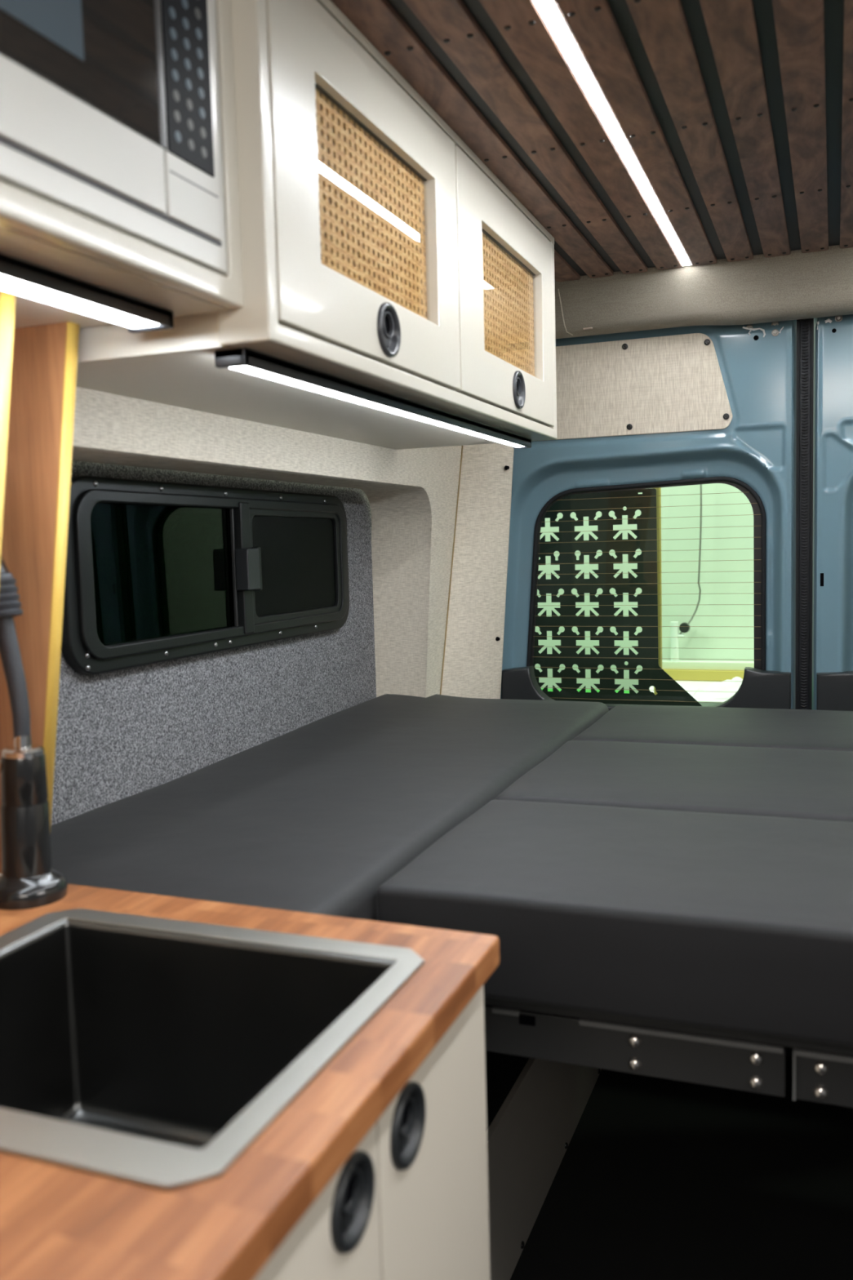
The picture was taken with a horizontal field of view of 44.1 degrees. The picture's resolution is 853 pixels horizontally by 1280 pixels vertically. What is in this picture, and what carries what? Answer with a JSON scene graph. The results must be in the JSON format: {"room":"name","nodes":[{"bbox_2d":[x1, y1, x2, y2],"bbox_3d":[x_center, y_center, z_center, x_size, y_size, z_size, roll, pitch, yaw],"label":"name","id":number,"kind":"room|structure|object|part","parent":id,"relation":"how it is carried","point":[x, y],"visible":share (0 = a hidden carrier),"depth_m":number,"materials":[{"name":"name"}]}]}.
{"room":"vehicle interior","nodes":[
{"label":"vehicle interior","id":0,"kind":"room"},
{"bbox_2d":[0,386,462,875],"bbox_3d":[-0.612,0.226,1.229,0.255,1.906,3.600,0,5,21],"label":"wall","id":1,"kind":"structure","parent":0,"point":[121,734],"depth_m":2.03,"materials":[{"name":"carpet"}]},
{"bbox_2d":[0,321,79,873],"bbox_3d":[-0.462,-0.035,1.203,0.189,0.622,0.018,0,5,21],"label":"board","id":2,"kind":"object","parent":1,"relation":"attached to","point":[44,362],"visible":0.58,"depth_m":1.17,"materials":[{"name":"brown wood"}]},
{"bbox_2d":[0,0,244,328],"bbox_3d":[-0.501,-0.498,0.793,0.366,0.375,0.764,0,5,21],"label":"upper cabinet","id":3,"kind":"object","parent":1,"relation":"attached to","point":[35,230],"visible":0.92,"depth_m":0.98,"materials":[{"name":"beige wood"}]},
{"bbox_2d":[0,253,173,333],"bbox_3d":[-0.416,-0.302,0.782,0.052,0.018,0.708,0,5,21],"label":"led light bar","id":4,"kind":"object","parent":3,"relation":"attached to","point":[19,277],"visible":1,"depth_m":0.98,"materials":[{"name":"grey plastic"}]},
{"bbox_2d":[0,275,159,328],"bbox_3d":[-0.416,-0.300,0.782,0.037,0.010,0.688,0,5,21],"label":"diffuser","id":5,"kind":"object","parent":4,"relation":"attached to","point":[64,291],"depth_m":0.98,"materials":[{"name":"white plastic"}]},
{"bbox_2d":[0,0,226,274],"bbox_3d":[-0.490,-0.505,0.786,0.352,0.331,0.703,0,5,21],"label":"microwave","id":6,"kind":"object","parent":3,"relation":"in","point":[110,109],"visible":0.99,"depth_m":0.90,"materials":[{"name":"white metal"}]},
{"bbox_3d":[-0.347,-0.531,0.673,0.004,0.226,0.574,0,5,21],"label":"door glass","id":7,"kind":"part","parent":6,"relation":"part of","materials":[{"name":"grey glass"}]},
{"bbox_3d":[-0.349,-0.508,0.676,0.006,0.294,0.588,0,5,21],"label":"door","id":8,"kind":"part","parent":6,"relation":"part of","materials":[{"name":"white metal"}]},
{"bbox_3d":[-0.226,-0.562,0.987,0.003,0.226,0.076,0,5,21],"label":"control panel","id":9,"kind":"part","parent":6,"relation":"part of","materials":[{"name":"black plastic"}]},
{"bbox_2d":[61,475,349,674],"bbox_3d":[-0.356,-0.138,2.018,0.051,0.306,0.980,0,5,21],"label":"window","id":10,"kind":"structure","parent":1,"relation":"in","point":[156,571],"depth_m":1.88,"materials":[{"name":"black glass"}]},
{"bbox_3d":[-0.447,-0.120,1.825,0.004,0.250,0.490,0,5,21],"label":"fixed glass","id":11,"kind":"part","parent":10,"relation":"part of","materials":[{"name":"black glass"}]},
{"bbox_3d":[-0.367,-0.138,2.006,0.006,0.236,0.005,0,5,21],"label":"glass edge trim","id":12,"kind":"part","parent":10,"relation":"part of","materials":[{"name":"black metal"}]},
{"bbox_3d":[-0.276,-0.161,2.240,0.012,0.244,0.418,0,5,21],"label":"sliding frame","id":13,"kind":"part","parent":10,"relation":"part of","materials":[{"name":"black metal"}]},
{"bbox_3d":[-0.412,0.013,2.019,0.055,0.780,1.550,0,5,21],"label":"carpet panel","id":14,"kind":"part","parent":1,"relation":"part of","materials":[{"name":"grey carpet"}]},
{"bbox_2d":[75,0,556,449],"bbox_3d":[-0.130,-0.573,1.702,0.402,0.413,1.215,0,5,21],"label":"upper cabinet","id":15,"kind":"object","parent":1,"relation":"attached to","point":[380,252],"visible":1,"depth_m":1.36,"materials":[{"name":"beige wood"}]},
{"bbox_3d":[-0.064,-0.548,1.360,0.020,0.371,0.574,0,5,21],"label":"door","id":16,"kind":"part","parent":15,"relation":"part of","materials":[{"name":"beige paint"}]},
{"bbox_2d":[214,347,531,448],"bbox_3d":[-0.006,-0.356,1.661,0.038,0.018,1.145,0,5,21],"label":"led light bar","id":17,"kind":"object","parent":15,"relation":"attached to","point":[242,359],"visible":1,"depth_m":1.38,"materials":[{"name":"grey plastic"}]},
{"bbox_3d":[0.022,-0.571,1.643,0.062,0.412,1.215,0,5,21],"label":"frame","id":18,"kind":"part","parent":15,"relation":"part of","materials":[{"name":"beige paint"}]},
{"bbox_3d":[0.037,-0.770,1.618,0.020,0.014,1.211,0,5,21],"label":"rail","id":19,"kind":"part","parent":15,"relation":"part of","materials":[{"name":"beige wood"}]},
{"bbox_3d":[0.147,-0.602,1.903,0.020,0.371,0.584,0,5,21],"label":"door","id":20,"kind":"part","parent":15,"relation":"part of","materials":[{"name":"beige paint"}]},
{"bbox_2d":[440,443,514,698],"bbox_3d":[0.128,-0.061,2.749,0.146,1.070,0.280,2,6,33],"label":"trim","id":21,"kind":"structure","parent":1,"relation":"attached to","point":[473,644],"depth_m":2.76,"materials":[{"name":"fabric"}]},
{"bbox_2d":[484,996,852,1107],"bbox_3d":[0.558,0.383,1.838,1.860,0.090,1.457,0,5,21],"label":"platform bed","id":22,"kind":"object","parent":1,"relation":"attached to","point":[823,1073],"visible":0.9,"depth_m":1.18,"materials":[{"name":"black metal"}]},
{"bbox_2d":[50,693,608,920],"bbox_3d":[-0.100,0.274,1.942,0.579,0.144,1.577,0,5,21],"label":"cushion","id":23,"kind":"object","parent":22,"relation":"on","point":[314,817],"visible":0.59,"depth_m":1.59,"materials":[{"name":"grey fabric"}]},
{"bbox_2d":[376,799,852,1047],"bbox_3d":[0.420,0.327,1.287,0.863,0.124,0.451,0,5,21],"label":"cushion","id":24,"kind":"object","parent":22,"relation":"on","point":[744,923],"visible":0.86,"depth_m":1.17,"materials":[{"name":"grey fabric"}]},
{"bbox_3d":[-0.021,0.462,1.319,0.894,0.054,0.050,0,5,21],"label":"rail","id":25,"kind":"part","parent":22,"relation":"part of","materials":[{"name":"black metal"}]},
{"bbox_2d":[495,740,852,822],"bbox_3d":[0.593,0.282,1.733,0.863,0.127,0.505,0,5,21],"label":"cushion","id":26,"kind":"object","parent":22,"relation":"on","point":[777,782],"visible":0.56,"depth_m":1.70,"materials":[{"name":"grey fabric"}]},
{"bbox_2d":[571,705,852,751],"bbox_3d":[0.771,0.237,2.192,0.863,0.126,0.480,0,5,21],"label":"cushion","id":27,"kind":"object","parent":22,"relation":"on","point":[783,728],"visible":0.4,"depth_m":2.17,"materials":[{"name":"grey fabric"}]},
{"bbox_3d":[0.404,0.465,1.153,0.003,0.055,0.054,0,5,21],"label":"rail","id":28,"kind":"part","parent":22,"relation":"part of","materials":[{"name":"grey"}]},
{"bbox_3d":[0.789,0.468,1.006,0.826,0.054,0.050,0,5,21],"label":"rail","id":29,"kind":"part","parent":22,"relation":"part of","materials":[{"name":"black metal"}]},
{"bbox_2d":[554,244,852,338],"bbox_3d":[0.872,-0.816,2.431,1.700,0.130,0.188,0,5,21],"label":"trim","id":30,"kind":"structure","parent":1,"relation":"attached to","point":[797,285],"depth_m":2.46,"materials":[{"name":"fabric"}]},
{"bbox_2d":[330,0,852,282],"bbox_3d":[0.241,-0.728,0.804,2.140,0.044,3.600,0,5,21],"label":"ceiling","id":31,"kind":"structure","parent":0,"point":[737,115],"depth_m":1.55,"materials":[{"name":"brown wood"}]},
{"bbox_2d":[531,0,693,266],"bbox_3d":[0.367,-0.806,1.820,0.024,0.007,1.312,0,5,21],"label":"ceiling light strip","id":32,"kind":"object","parent":31,"relation":"attached to","point":[548,11],"visible":0.94,"depth_m":1.54,"materials":[{"name":"beige plastic"}]},
{"bbox_2d":[510,1056,852,1279],"bbox_3d":[0.242,1.209,0.844,2.140,0.030,3.920,0,5,21],"label":"floor","id":33,"kind":"structure","parent":0,"point":[655,1178],"depth_m":2.06,"materials":[{"name":"black rubber"}]},
{"bbox_2d":[253,985,490,1279],"bbox_3d":[-0.409,0.778,0.688,0.630,0.852,1.040,0,5,21],"label":"base cabinet","id":34,"kind":"object","parent":33,"relation":"on","point":[410,1202],"visible":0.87,"depth_m":0.86,"materials":[{"name":"beige wood"}]},
{"bbox_2d":[0,884,499,1279],"bbox_3d":[-0.420,0.340,0.639,0.656,0.028,1.062,0,5,21],"label":"countertop","id":35,"kind":"structure","parent":34,"relation":"on","point":[57,1222],"depth_m":0.64,"materials":[{"name":"brown wood"}]},
{"bbox_2d":[0,288,15,564],"bbox_3d":[-0.494,-0.022,1.061,0.233,0.622,0.018,0,5,21],"label":"board","id":36,"kind":"object","parent":35,"relation":"on","point":[7,300],"visible":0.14,"depth_m":1.00,"materials":[{"name":"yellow wood"}]},
{"bbox_2d":[0,554,67,910],"bbox_3d":[-0.475,0.053,1.143,0.155,0.458,0.082,0,5,21],"label":"faucet","id":37,"kind":"object","parent":35,"relation":"on","point":[28,879],"visible":1,"depth_m":1.12,"materials":[{"name":"black metal"}]},
{"bbox_2d":[0,907,424,1190],"bbox_3d":[-0.254,0.404,0.867,0.418,0.210,0.380,0,5,21],"label":"sink","id":38,"kind":"object","parent":35,"relation":"in","point":[151,1051],"visible":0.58,"depth_m":1.02,"materials":[{"name":"grey"}]},
{"bbox_3d":[-0.080,0.773,0.707,0.019,0.820,0.252,0,5,21],"label":"door","id":39,"kind":"part","parent":34,"relation":"part of","materials":[{"name":"beige wood"}]},
{"bbox_3d":[0.012,0.749,0.945,0.019,0.820,0.255,0,5,21],"label":"door","id":40,"kind":"part","parent":34,"relation":"part of","materials":[{"name":"beige wood"}]},
{"bbox_2d":[484,1050,601,1279],"bbox_3d":[0.025,0.928,2.150,0.470,0.309,1.440,0,5,21],"label":"box","id":41,"kind":"object","parent":33,"relation":"on","point":[535,1107],"visible":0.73,"depth_m":1.92,"materials":[{"name":"beige"}]},
{"bbox_3d":[0.014,0.784,2.140,0.453,0.016,1.440,0,5,21],"label":"lid","id":42,"kind":"part","parent":41,"relation":"part of","materials":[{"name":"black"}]},
{"bbox_3d":[0.933,-0.872,2.589,2.140,0.130,0.040,0,5,21],"label":"wall","id":43,"kind":"structure","parent":0,"visible":0},
{"bbox_2d":[500,320,796,711],"bbox_3d":[0.522,-0.144,2.769,0.854,1.411,0.118,0,5,21],"label":"door","id":44,"kind":"structure","parent":43,"relation":"in","point":[690,405],"depth_m":2.66,"materials":[{"name":"blue paint"}]},
{"bbox_2d":[533,488,702,706],"bbox_3d":[0.557,0.014,2.943,0.796,0.862,0.003,0,5,21],"label":"panel","id":45,"kind":"object","parent":44,"relation":"attached to","point":[673,693],"visible":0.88,"depth_m":2.95,"materials":[{"name":"black"}]},
{"bbox_3d":[0.422,-0.642,2.709,0.704,0.237,0.016,0,5,21],"label":"linen panel","id":46,"kind":"part","parent":44,"relation":"part of","materials":[{"name":"beige fabric"}]},
{"bbox_3d":[0.565,0.308,2.786,0.757,0.484,0.071,0,5,21],"label":"trim","id":47,"kind":"part","parent":44,"relation":"part of","materials":[{"name":"black plastic"}]},
{"bbox_2d":[795,318,813,709],"bbox_3d":[0.930,-0.129,2.593,0.038,1.390,0.088,0,5,21],"label":"seal","id":48,"kind":"object","parent":43,"relation":"attached to","point":[805,327],"depth_m":2.56,"materials":[{"name":"black rubber"}]},
{"bbox_2d":[812,314,852,711],"bbox_3d":[1.341,-0.139,2.455,0.833,1.411,0.120,0,5,21],"label":"door","id":49,"kind":"structure","parent":43,"relation":"in","point":[833,399],"depth_m":2.54,"materials":[{"name":"blue paint"}]},
{"bbox_3d":[1.327,0.314,2.491,0.758,0.484,0.071,0,5,21],"label":"trim","id":50,"kind":"part","parent":49,"relation":"part of","materials":[{"name":"black plastic"}]},
{"label":"outside","id":51,"kind":"structure","parent":0,"visible":0},
{"bbox_3d":[0.156,1.840,0.660,10.000,0.050,8.000,0,5,21],"label":"floor","id":52,"kind":"structure","parent":51,"visible":0},
{"bbox_2d":[541,688,629,693],"bbox_3d":[0.580,0.851,4.275,0.470,1.260,0.400,0,5,21],"label":"crate","id":53,"kind":"object","parent":52,"relation":"on","point":[548,690],"visible":0.02,"depth_m":4.35,"materials":[{"name":"green"}]},
{"bbox_2d":[653,487,662,694],"bbox_3d":[0.810,-0.284,3.697,0.030,3.590,0.030,0,5,21],"label":"post","id":54,"kind":"object","parent":52,"relation":"on","point":[659,489],"visible":0.16,"depth_m":3.69,"materials":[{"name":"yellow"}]},
{"bbox_2d":[649,660,754,706],"bbox_3d":[1.449,0.798,4.011,1.220,1.365,0.645,0,5,21],"label":"workbench","id":55,"kind":"object","parent":52,"relation":"on","point":[719,671],"visible":0.02,"depth_m":4.31,"materials":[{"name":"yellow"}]},
{"bbox_2d":[692,676,742,699],"bbox_3d":[1.146,0.171,3.935,0.280,0.068,0.280,0,5,21],"label":"crumpled cloth","id":56,"kind":"object","parent":55,"relation":"on","point":[709,691],"visible":0.56,"depth_m":3.88,"materials":[{"name":"white fabric"}]},
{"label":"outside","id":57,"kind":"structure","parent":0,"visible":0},
{"bbox_2d":[534,483,754,693],"bbox_3d":[1.553,-0.447,4.228,10.000,3.800,0.050,0,5,21],"label":"wall","id":58,"kind":"structure","parent":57,"point":[696,641],"depth_m":4.39,"materials":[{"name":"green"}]},
{"bbox_2d":[670,621,689,661],"bbox_3d":[1.060,0.039,4.397,0.078,0.230,0.034,0,5,21],"label":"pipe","id":59,"kind":"object","parent":58,"relation":"attached to","point":[674,631],"visible":0.88,"depth_m":4.39,"materials":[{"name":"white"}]},
{"bbox_2d":[679,484,702,634],"bbox_3d":[1.080,-0.448,4.341,0.111,0.892,0.007,0,5,21],"label":"hanging cable","id":60,"kind":"object","parent":58,"relation":"hanging from","point":[700,529],"visible":0.7,"depth_m":4.33,"materials":[{"name":"grey plastic"}]}
]}

